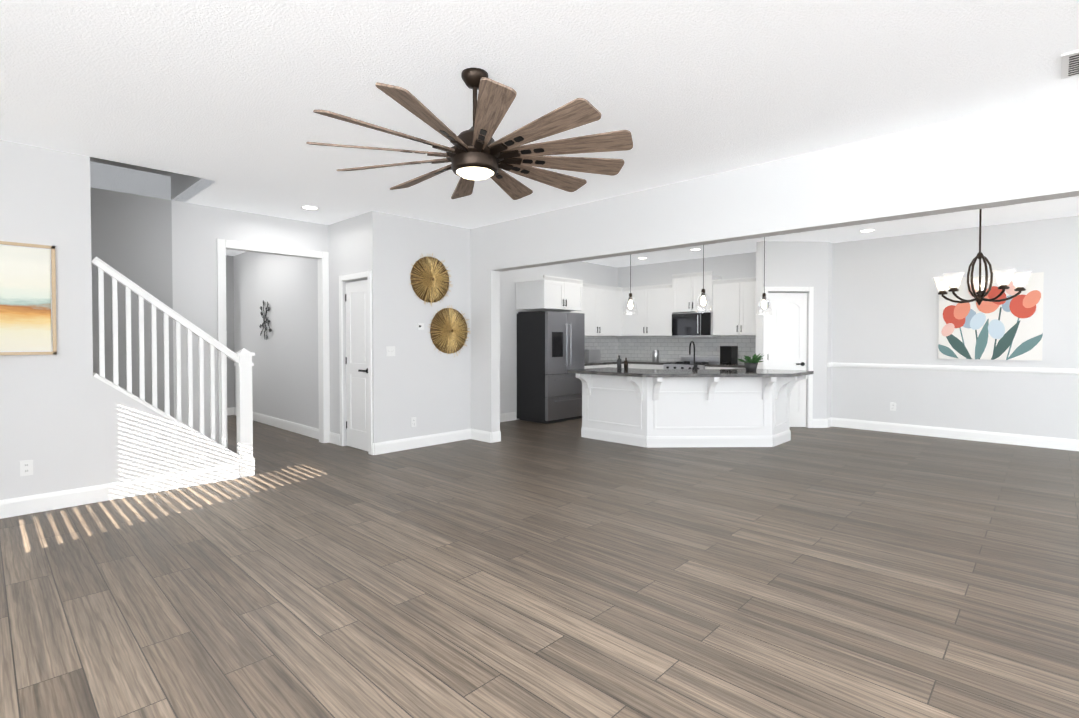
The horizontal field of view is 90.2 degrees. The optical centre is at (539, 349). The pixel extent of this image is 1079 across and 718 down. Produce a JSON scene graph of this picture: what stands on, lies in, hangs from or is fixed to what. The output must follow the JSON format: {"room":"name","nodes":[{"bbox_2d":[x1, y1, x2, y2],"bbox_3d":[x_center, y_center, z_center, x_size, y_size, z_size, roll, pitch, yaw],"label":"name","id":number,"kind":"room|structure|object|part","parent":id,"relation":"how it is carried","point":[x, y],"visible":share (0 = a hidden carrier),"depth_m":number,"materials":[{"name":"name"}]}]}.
{"room":"living room","nodes":[
{"label":"living room","id":0,"kind":"room"},
{"bbox_2d":[0,140,94,499],"bbox_3d":[-4.679,-0.134,3.317,0.150,2.800,2.960,1,1,44],"label":"wall","id":1,"kind":"structure","parent":0,"point":[46,414],"depth_m":4.15,"materials":[{"name":"white paint"}]},
{"bbox_2d":[20,460,32,475],"bbox_3d":[-3.897,0.902,4.082,0.008,0.116,0.072,1,1,44],"label":"outlet","id":2,"kind":"object","parent":1,"relation":"attached to","point":[26,467],"visible":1,"depth_m":4.08,"materials":[{"name":"white plastic"}]},
{"bbox_3d":[-4.054,-0.374,3.878,0.028,0.840,0.840,1,1,44],"label":"left framed art","id":3,"kind":"part","parent":1,"relation":"part of"},
{"bbox_2d":[93,376,239,485],"bbox_3d":[-3.287,0.725,4.810,0.120,1.029,1.100,1,1,44],"label":"wall","id":4,"kind":"structure","parent":0,"point":[134,439],"depth_m":4.58,"materials":[{"name":"white paint"}]},
{"bbox_2d":[0,464,238,518],"bbox_3d":[-4.202,1.191,3.762,0.016,0.135,3.830,1,1,44],"label":"baseboard","id":5,"kind":"structure","parent":4,"relation":"attached to","point":[18,506],"depth_m":4.45,"materials":[{"name":"white wood"}]},
{"bbox_2d":[171,172,214,201],"bbox_3d":[-3.443,-2.819,5.310,1.120,2.500,0.125,1,1,44],"label":"wall","id":6,"kind":"structure","parent":0,"point":[180,183],"depth_m":5.38,"materials":[{"name":"grey paint"}]},
{"bbox_2d":[90,157,328,442],"bbox_3d":[-4.639,-1.413,4.979,0.120,5.300,5.450,1,1,44],"label":"wall","id":7,"kind":"structure","parent":0,"point":[131,236],"depth_m":5.66,"materials":[{"name":"grey paint"}]},
{"bbox_2d":[226,255,234,407],"bbox_3d":[-5.875,-0.234,9.063,0.120,2.800,1.520,1,1,44],"label":"wall","id":8,"kind":"structure","parent":0,"point":[230,329],"depth_m":9.44,"materials":[{"name":"grey paint"}]},
{"bbox_2d":[227,407,231,414],"bbox_3d":[-5.829,1.100,9.036,0.016,0.135,1.230,1,1,44],"label":"baseboard","id":9,"kind":"structure","parent":8,"relation":"attached to","point":[229,410],"depth_m":9.43,"materials":[{"name":"white wood"}]},
{"bbox_2d":[233,211,382,445],"bbox_3d":[-3.605,-0.213,7.864,4.820,2.800,0.120,1,1,44],"label":"wall","id":10,"kind":"structure","parent":0,"point":[285,373],"depth_m":7.51,"materials":[{"name":"white paint"}]},
{"bbox_2d":[259,300,271,339],"bbox_3d":[-4.271,-0.457,8.378,0.516,0.638,0.012,1,1,44],"label":"wall decor","id":11,"kind":"object","parent":10,"relation":"attached to","point":[267,308],"visible":1,"depth_m":8.39,"materials":[{"name":"black metal"}]},
{"bbox_2d":[232,407,318,438],"bbox_3d":[-4.101,1.113,8.266,3.580,0.135,0.016,1,1,44],"label":"baseboard","id":12,"kind":"structure","parent":10,"relation":"attached to","point":[305,430],"depth_m":7.91,"materials":[{"name":"white wood"}]},
{"bbox_2d":[329,432,339,444],"bbox_3d":[-2.611,1.137,6.843,0.300,0.135,0.016,1,1,44],"label":"baseboard","id":13,"kind":"structure","parent":10,"relation":"attached to","point":[334,438],"depth_m":6.83,"materials":[{"name":"white wood"}]},
{"bbox_2d":[345,280,367,450],"bbox_3d":[-2.197,0.192,6.466,0.605,2.022,0.095,1,1,44],"label":"closet door","id":14,"kind":"structure","parent":10,"relation":"in","point":[356,297],"depth_m":6.50,"materials":[{"name":"white wood"}]},
{"bbox_2d":[382,212,470,441],"bbox_3d":[-1.416,-0.194,6.754,0.120,2.800,1.300,1,1,44],"label":"wall","id":15,"kind":"structure","parent":0,"point":[426,385],"depth_m":6.61,"materials":[{"name":"white paint"}]},
{"bbox_2d":[386,346,394,355],"bbox_3d":[-1.749,0.024,6.316,0.009,0.116,0.116,1,1,44],"label":"light switch","id":16,"kind":"object","parent":15,"relation":"attached to","point":[390,350],"visible":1,"depth_m":6.31,"materials":[{"name":"white plastic"}]},
{"bbox_2d":[411,417,415,426],"bbox_3d":[-1.535,0.890,6.555,0.008,0.116,0.072,1,1,44],"label":"outlet","id":17,"kind":"object","parent":15,"relation":"attached to","point":[413,421],"visible":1,"depth_m":6.55,"materials":[{"name":"white plastic"}]},
{"bbox_2d":[417,323,423,329],"bbox_3d":[-1.461,-0.281,6.602,0.022,0.080,0.090,1,1,44],"label":"thermostat","id":18,"kind":"object","parent":15,"relation":"attached to","point":[420,326],"visible":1,"depth_m":6.59,"materials":[{"name":"white plastic"}]},
{"bbox_2d":[372,429,471,454],"bbox_3d":[-1.421,1.140,6.688,0.036,0.135,1.436,1,1,44],"label":"baseboard","id":19,"kind":"structure","parent":15,"relation":"attached to","point":[440,438],"depth_m":6.61,"materials":[{"name":"white wood"}]},
{"bbox_2d":[410,253,451,303],"bbox_3d":[-1.317,-0.863,6.674,0.113,0.660,0.642,1,1,44],"label":"artwork","id":20,"kind":"object","parent":15,"relation":"attached to","point":[429,278],"visible":0.94,"depth_m":6.66,"materials":[{"name":"gold metal"}]},
{"bbox_2d":[429,306,470,356],"bbox_3d":[-1.125,-0.232,6.885,0.115,0.668,0.676,1,1,44],"label":"artwork","id":21,"kind":"object","parent":15,"relation":"attached to","point":[449,331],"visible":0.96,"depth_m":6.87,"materials":[{"name":"gold metal"}]},
{"bbox_2d":[470,224,499,431],"bbox_3d":[-1.049,-0.205,7.406,1.330,2.800,0.150,1,1,44],"label":"wall","id":22,"kind":"structure","parent":0,"point":[485,337],"depth_m":7.00,"materials":[{"name":"white paint"}]},
{"bbox_2d":[472,429,495,442],"bbox_3d":[-0.757,1.134,7.036,0.396,0.135,0.016,1,1,44],"label":"baseboard","id":23,"kind":"structure","parent":22,"relation":"attached to","point":[490,437],"depth_m":6.99,"materials":[{"name":"white wood"}]},
{"bbox_2d":[0,415,1078,717],"bbox_3d":[0.150,1.302,4.669,15.500,0.120,11.550,1,1,44],"label":"floor","id":24,"kind":"structure","parent":0,"point":[530,569],"depth_m":2.90,"materials":[{"name":"laminate"}]},
{"bbox_2d":[91,257,254,477],"bbox_3d":[-4.478,-0.176,4.258,1.130,2.850,3.760,1,1,44],"label":"stair railing","id":25,"kind":"object","parent":24,"relation":"on","point":[242,359],"visible":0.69,"depth_m":4.83,"materials":[{"name":"white wood"}]},
{"bbox_2d":[517,311,584,423],"bbox_3d":[0.213,0.276,8.969,0.756,1.785,0.920,1,1,44],"label":"fridge","id":26,"kind":"object","parent":24,"relation":"on","point":[550,344],"depth_m":8.67,"materials":[{"name":"grey metal"}]},
{"bbox_2d":[584,347,599,362],"bbox_3d":[0.947,0.116,9.973,0.200,0.230,0.351,1,1,44],"label":"toaster","id":27,"kind":"object","parent":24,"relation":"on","point":[591,354],"depth_m":9.85,"materials":[{"name":"white"}]},
{"bbox_2d":[584,363,603,368],"bbox_3d":[0.749,0.717,9.637,0.620,0.880,0.714,1,1,44],"label":"base cabinet","id":28,"kind":"object","parent":24,"relation":"on","point":[586,365],"depth_m":9.38,"materials":[{"name":"white wood"}]},
{"bbox_2d":[604,363,623,367],"bbox_3d":[1.176,0.709,10.056,0.658,0.880,0.715,1,1,44],"label":"base cabinet","id":29,"kind":"object","parent":24,"relation":"on","point":[614,365],"depth_m":9.79,"materials":[{"name":"white wood"}]},
{"bbox_2d":[600,359,631,362],"bbox_3d":[1.167,0.249,10.059,0.630,0.040,1.914,1,1,44],"label":"countertop","id":30,"kind":"structure","parent":29,"relation":"on","point":[601,360],"depth_m":10.53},
{"bbox_2d":[628,363,659,368],"bbox_3d":[2.110,0.710,10.034,0.840,0.880,0.659,1,1,44],"label":"base cabinet","id":31,"kind":"object","parent":24,"relation":"on","point":[630,365],"depth_m":9.81,"materials":[{"name":"white wood"}]},
{"bbox_2d":[632,359,663,362],"bbox_3d":[2.131,0.250,10.025,0.811,0.040,0.631,1,1,44],"label":"countertop","id":32,"kind":"structure","parent":31,"relation":"on","point":[633,360],"depth_m":10.05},
{"bbox_2d":[660,356,719,368],"bbox_3d":[2.691,0.709,9.478,0.884,0.900,0.660,1,1,44],"label":"range","id":33,"kind":"object","parent":24,"relation":"on","point":[662,365],"depth_m":9.29,"materials":[{"name":"silver metal"}]},
{"bbox_2d":[576,373,810,447],"bbox_3d":[1.945,0.759,7.039,2.370,0.885,1.950,1,1,44],"label":"kitchen island","id":34,"kind":"object","parent":24,"relation":"on","point":[748,405],"depth_m":6.64,"materials":[{"name":"white wood"}]},
{"bbox_2d":[567,365,813,384],"bbox_3d":[1.945,0.297,7.024,2.440,0.040,2.020,1,1,44],"label":"island countertop","id":35,"kind":"structure","parent":34,"relation":"on","point":[694,374],"depth_m":6.61,"materials":[{"name":"grey stone"}]},
{"bbox_2d":[689,341,697,369],"bbox_3d":[2.073,0.080,7.288,0.180,0.384,0.180,1,1,44],"label":"faucet","id":36,"kind":"object","parent":35,"relation":"on","point":[695,367],"depth_m":7.23,"materials":[{"name":"black metal"}]},
{"bbox_2d":[738,353,763,370],"bbox_3d":[2.739,0.160,6.918,0.346,0.237,0.363,1,1,44],"label":"plant","id":37,"kind":"object","parent":35,"relation":"on","point":[750,364],"depth_m":6.85,"materials":[{"name":"green plant"}]},
{"bbox_2d":[708,367,735,368],"bbox_3d":[3.174,0.727,9.044,0.531,0.880,0.621,1,1,44],"label":"base cabinet","id":38,"kind":"object","parent":24,"relation":"on","point":[708,367],"depth_m":8.79,"materials":[{"name":"white wood"}]},
{"bbox_2d":[708,363,744,366],"bbox_3d":[3.320,0.269,8.889,0.947,0.040,0.631,1,1,44],"label":"countertop","id":39,"kind":"structure","parent":38,"relation":"on","point":[709,364],"depth_m":8.82,"materials":[{"name":"stone"}]},
{"bbox_2d":[720,347,739,362],"bbox_3d":[3.196,0.096,9.069,0.200,0.300,0.250,1,1,44],"label":"toaster","id":40,"kind":"object","parent":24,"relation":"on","point":[727,354],"depth_m":8.99,"materials":[{"name":"black"}]},
{"bbox_2d":[0,0,1078,266],"bbox_3d":[0.150,-1.682,4.618,15.500,0.250,11.550,1,1,44],"label":"ceiling","id":41,"kind":"structure","parent":0,"point":[228,96],"depth_m":3.11,"materials":[{"name":"white paint"}]},
{"bbox_2d":[300,206,319,210],"bbox_3d":[-2.558,-1.575,5.989,0.200,0.012,0.200,1,1,44],"label":"recessed light","id":42,"kind":"object","parent":41,"relation":"in","point":[312,208],"visible":1,"depth_m":6.00,"materials":[{"name":"white plastic"}]},
{"bbox_2d":[306,68,632,199],"bbox_3d":[-0.359,-1.242,2.993,1.742,0.575,1.742,1,1,44],"label":"ceiling fan","id":43,"kind":"object","parent":41,"relation":"hanging from","point":[476,151],"visible":1,"depth_m":2.85,"materials":[{"name":"brown wood"}]},
{"bbox_3d":[-0.830,-1.068,2.887,0.773,0.021,0.155,0,18,-13],"label":"blade","id":44,"kind":"part","parent":43,"relation":"part of","materials":[{"name":"brown wood"}]},
{"bbox_3d":[-0.712,-1.064,2.666,0.773,0.021,0.155,-1,18,-43],"label":"blade","id":45,"kind":"part","parent":43,"relation":"part of","materials":[{"name":"brown wood"}]},
{"bbox_3d":[-0.822,-1.072,3.137,0.773,0.021,0.155,0,18,17],"label":"blade","id":46,"kind":"part","parent":43,"relation":"part of","materials":[{"name":"brown wood"}]},
{"bbox_3d":[-0.690,-1.076,3.349,0.155,0.021,0.773,-24,17,-41],"label":"blade","id":47,"kind":"part","parent":43,"relation":"part of","materials":[{"name":"brown wood"}]},
{"bbox_3d":[-0.500,-1.062,2.534,0.155,0.021,0.773,18,6,16],"label":"blade","id":48,"kind":"part","parent":43,"relation":"part of","materials":[{"name":"brown wood"}]},
{"bbox_3d":[-0.469,-1.078,3.467,0.155,0.021,0.773,-18,5,-12],"label":"blade","id":49,"kind":"part","parent":43,"relation":"part of","materials":[{"name":"brown wood"}]},
{"bbox_3d":[-0.359,-1.242,2.993,0.320,0.574,0.320,1,1,44],"label":"motor","id":50,"kind":"part","parent":43,"relation":"part of","materials":[{"name":"brown metal"}]},
{"bbox_3d":[-0.250,-1.062,2.526,0.155,0.021,0.773,17,-3,-13],"label":"blade","id":51,"kind":"part","parent":43,"relation":"part of","materials":[{"name":"brown wood"}]},
{"bbox_3d":[-0.219,-1.078,3.459,0.155,0.021,0.773,-17,-4,16],"label":"blade","id":52,"kind":"part","parent":43,"relation":"part of","materials":[{"name":"brown wood"}]},
{"bbox_3d":[-0.006,-1.076,3.327,0.773,0.021,0.155,-1,-16,-43],"label":"blade","id":53,"kind":"part","parent":43,"relation":"part of","materials":[{"name":"brown wood"}]},
{"bbox_3d":[-0.029,-1.064,2.643,0.155,0.021,0.773,22,-14,-41],"label":"blade","id":54,"kind":"part","parent":43,"relation":"part of","materials":[{"name":"brown wood"}]},
{"bbox_3d":[0.111,-1.072,3.106,0.773,0.021,0.155,0,-16,-13],"label":"blade","id":55,"kind":"part","parent":43,"relation":"part of","materials":[{"name":"brown wood"}]},
{"bbox_3d":[0.103,-1.067,2.856,0.773,0.021,0.155,0,-16,17],"label":"blade","id":56,"kind":"part","parent":43,"relation":"part of","materials":[{"name":"brown wood"}]},
{"bbox_2d":[623,255,637,313],"bbox_3d":[1.250,-1.040,7.374,0.204,1.130,0.201,1,1,44],"label":"pendant light","id":57,"kind":"object","parent":41,"relation":"hanging from","point":[630,305],"visible":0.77,"depth_m":7.37,"materials":[{"name":"clear glass"}]},
{"bbox_2d":[695,245,711,312],"bbox_3d":[2.057,-1.029,6.742,0.204,1.130,0.201,1,1,44],"label":"pendant light","id":58,"kind":"object","parent":41,"relation":"hanging from","point":[702,301],"visible":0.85,"depth_m":6.73,"materials":[{"name":"glass"}]},
{"bbox_2d":[756,237,771,314],"bbox_3d":[3.083,-1.039,7.366,0.204,1.130,0.201,1,1,44],"label":"pendant light","id":59,"kind":"object","parent":41,"relation":"hanging from","point":[764,298],"visible":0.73,"depth_m":7.36,"materials":[{"name":"glass"}]},
{"bbox_2d":[859,229,875,232],"bbox_3d":[4.413,-1.596,7.237,0.200,0.012,0.200,1,1,44],"label":"recessed light","id":60,"kind":"object","parent":41,"relation":"in","point":[866,230],"visible":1,"depth_m":7.23,"materials":[{"name":"white plastic"}]},
{"bbox_2d":[934,209,1030,304],"bbox_3d":[4.758,-1.024,5.807,0.843,1.107,0.819,1,1,44],"label":"chandelier","id":61,"kind":"object","parent":41,"relation":"hanging from","point":[979,298],"visible":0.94,"depth_m":5.74,"materials":[{"name":"brown metal"}]},
{"bbox_2d":[1061,50,1078,79],"bbox_3d":[2.946,-1.519,2.781,0.355,0.014,0.343,1,1,44],"label":"ceiling vent","id":62,"kind":"object","parent":41,"relation":"in","point":[1069,64],"visible":1,"depth_m":2.86,"materials":[{"name":"white plastic"}]},
{"bbox_2d":[500,261,617,419],"bbox_3d":[0.102,-0.241,9.487,0.120,2.800,4.450,1,1,44],"label":"wall","id":63,"kind":"structure","parent":0,"point":[593,273],"depth_m":8.86,"materials":[{"name":"white paint"}]},
{"bbox_2d":[500,412,515,421],"bbox_3d":[-0.888,1.111,8.375,0.016,0.135,1.440,1,1,44],"label":"baseboard","id":64,"kind":"structure","parent":63,"relation":"attached to","point":[510,416],"depth_m":8.75,"materials":[{"name":"white wood"}]},
{"bbox_2d":[516,275,567,310],"bbox_3d":[0.024,-0.910,8.836,0.640,0.520,0.538,1,1,44],"label":"upper cabinet","id":65,"kind":"object","parent":63,"relation":"attached to","point":[550,293],"depth_m":8.64,"materials":[{"name":"white wood"}]},
{"bbox_2d":[568,279,583,310],"bbox_3d":[0.316,-0.915,9.141,0.640,0.520,0.537,1,1,44],"label":"upper cabinet","id":66,"kind":"object","parent":63,"relation":"attached to","point":[575,286],"depth_m":8.99,"materials":[{"name":"white wood"}]},
{"bbox_2d":[584,283,595,334],"bbox_3d":[0.698,-0.716,9.754,0.350,0.940,0.849,1,1,44],"label":"upper cabinet","id":67,"kind":"object","parent":63,"relation":"attached to","point":[589,289],"depth_m":9.73,"materials":[{"name":"white wood"}]},
{"bbox_2d":[596,284,623,334],"bbox_3d":[1.219,-0.725,10.272,0.388,0.940,0.850,1,1,44],"label":"upper cabinet","id":68,"kind":"object","parent":63,"relation":"attached to","point":[609,299],"depth_m":10.17,"materials":[{"name":"white wood"}]},
{"bbox_2d":[756,241,783,368],"bbox_3d":[3.618,-0.223,8.418,0.100,2.800,0.900,1,1,44],"label":"wall","id":69,"kind":"structure","parent":0,"point":[759,271],"depth_m":8.09,"materials":[{"name":"white paint"}]},
{"bbox_2d":[491,92,1078,271],"bbox_3d":[2.935,-1.247,3.603,9.660,0.585,0.180,1,1,44],"label":"header beam","id":70,"kind":"structure","parent":0,"point":[1024,153],"depth_m":4.12,"materials":[{"name":"white paint"}]},
{"bbox_2d":[762,241,827,427],"bbox_3d":[3.837,-0.217,8.120,0.990,2.800,0.100,0,1,-1],"label":"wall","id":71,"kind":"structure","parent":0,"point":[796,263],"depth_m":8.06,"materials":[{"name":"white paint"}]},
{"bbox_2d":[767,293,806,426],"bbox_3d":[3.728,0.164,8.119,0.450,2.022,0.457,1,1,44],"label":"pantry door","id":72,"kind":"structure","parent":71,"relation":"in","point":[787,332],"depth_m":8.10,"materials":[{"name":"white wood"}]},
{"bbox_2d":[820,417,831,427],"bbox_3d":[4.335,1.116,8.110,0.036,0.135,0.348,1,1,44],"label":"baseboard","id":73,"kind":"structure","parent":71,"relation":"attached to","point":[824,423],"depth_m":8.09,"materials":[{"name":"white wood"}]},
{"bbox_2d":[827,241,831,417],"bbox_3d":[4.365,-0.218,8.188,0.100,2.800,0.200,1,1,44],"label":"wall","id":74,"kind":"structure","parent":0,"point":[829,328],"depth_m":8.15,"materials":[{"name":"white paint"}]},
{"bbox_2d":[618,215,1078,439],"bbox_3d":[5.644,-0.201,7.189,11.070,2.800,0.120,1,1,44],"label":"wall","id":75,"kind":"structure","parent":0,"point":[885,301],"depth_m":7.36,"materials":[{"name":"white paint"}]},
{"bbox_2d":[624,286,647,334],"bbox_3d":[1.926,-0.726,10.371,0.614,0.940,0.389,1,1,44],"label":"upper cabinet","id":76,"kind":"object","parent":75,"relation":"attached to","point":[636,323],"depth_m":10.23,"materials":[{"name":"white wood"}]},
{"bbox_2d":[648,284,671,334],"bbox_3d":[2.300,-0.721,10.041,0.614,0.940,0.351,1,1,44],"label":"upper cabinet","id":77,"kind":"object","parent":75,"relation":"attached to","point":[659,296],"depth_m":9.88,"materials":[{"name":"white wood"}]},
{"bbox_2d":[672,272,695,310],"bbox_3d":[2.674,-1.004,9.664,0.438,0.680,0.371,1,1,44],"label":"upper cabinet","id":78,"kind":"object","parent":75,"relation":"attached to","point":[683,285],"depth_m":9.52,"materials":[{"name":"white wood"}]},
{"bbox_2d":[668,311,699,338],"bbox_3d":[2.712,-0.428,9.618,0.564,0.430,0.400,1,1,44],"label":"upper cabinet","id":79,"kind":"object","parent":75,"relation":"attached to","point":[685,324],"depth_m":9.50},
{"bbox_2d":[671,312,720,336],"bbox_3d":[2.766,-0.427,9.536,0.754,0.430,0.444,1,1,44],"label":"microwave","id":80,"kind":"object","parent":79,"relation":"in","point":[683,324],"depth_m":9.38,"materials":[{"name":"silver metal"}]},
{"bbox_2d":[696,271,721,310],"bbox_3d":[2.907,-1.000,9.442,0.438,0.680,0.371,1,1,44],"label":"upper cabinet","id":81,"kind":"object","parent":75,"relation":"attached to","point":[708,275],"depth_m":9.25,"materials":[{"name":"white wood"}]},
{"bbox_2d":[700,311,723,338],"bbox_3d":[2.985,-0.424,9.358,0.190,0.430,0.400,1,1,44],"label":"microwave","id":82,"kind":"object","parent":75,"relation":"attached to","point":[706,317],"depth_m":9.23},
{"bbox_2d":[712,278,743,334],"bbox_3d":[3.267,-0.705,9.117,0.531,0.940,0.351,1,1,44],"label":"upper cabinet","id":83,"kind":"object","parent":75,"relation":"attached to","point":[727,294],"depth_m":8.99,"materials":[{"name":"white wood"}]},
{"bbox_2d":[744,277,755,334],"bbox_3d":[3.567,-0.700,8.830,0.532,0.940,0.351,1,1,44],"label":"upper cabinet","id":84,"kind":"object","parent":75,"relation":"attached to","point":[749,282],"depth_m":8.73,"materials":[{"name":"white wood"}]},
{"bbox_2d":[890,402,895,410],"bbox_3d":[5.054,0.820,7.681,0.072,0.116,0.008,1,1,44],"label":"outlet","id":85,"kind":"object","parent":75,"relation":"attached to","point":[892,406],"visible":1,"depth_m":7.68,"materials":[{"name":"white plastic"}]},
{"bbox_2d":[827,362,1078,373],"bbox_3d":[6.896,0.276,5.779,6.900,0.065,0.200,1,1,44],"label":"trim","id":86,"kind":"structure","parent":75,"relation":"attached to","point":[980,368],"depth_m":7.13,"materials":[{"name":"white wood"}]},
{"bbox_2d":[832,418,1078,450],"bbox_3d":[6.960,1.154,5.861,6.900,0.135,0.016,1,1,44],"label":"baseboard","id":87,"kind":"structure","parent":75,"relation":"attached to","point":[973,435],"depth_m":7.13,"materials":[{"name":"white wood"}]},
{"bbox_2d":[938,272,1043,360],"bbox_3d":[5.789,-0.406,6.932,1.030,1.082,0.042,1,1,44],"label":"canvas artwork","id":88,"kind":"object","parent":75,"relation":"attached to","point":[1011,329],"visible":0.81,"depth_m":6.88,"materials":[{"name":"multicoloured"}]}
]}

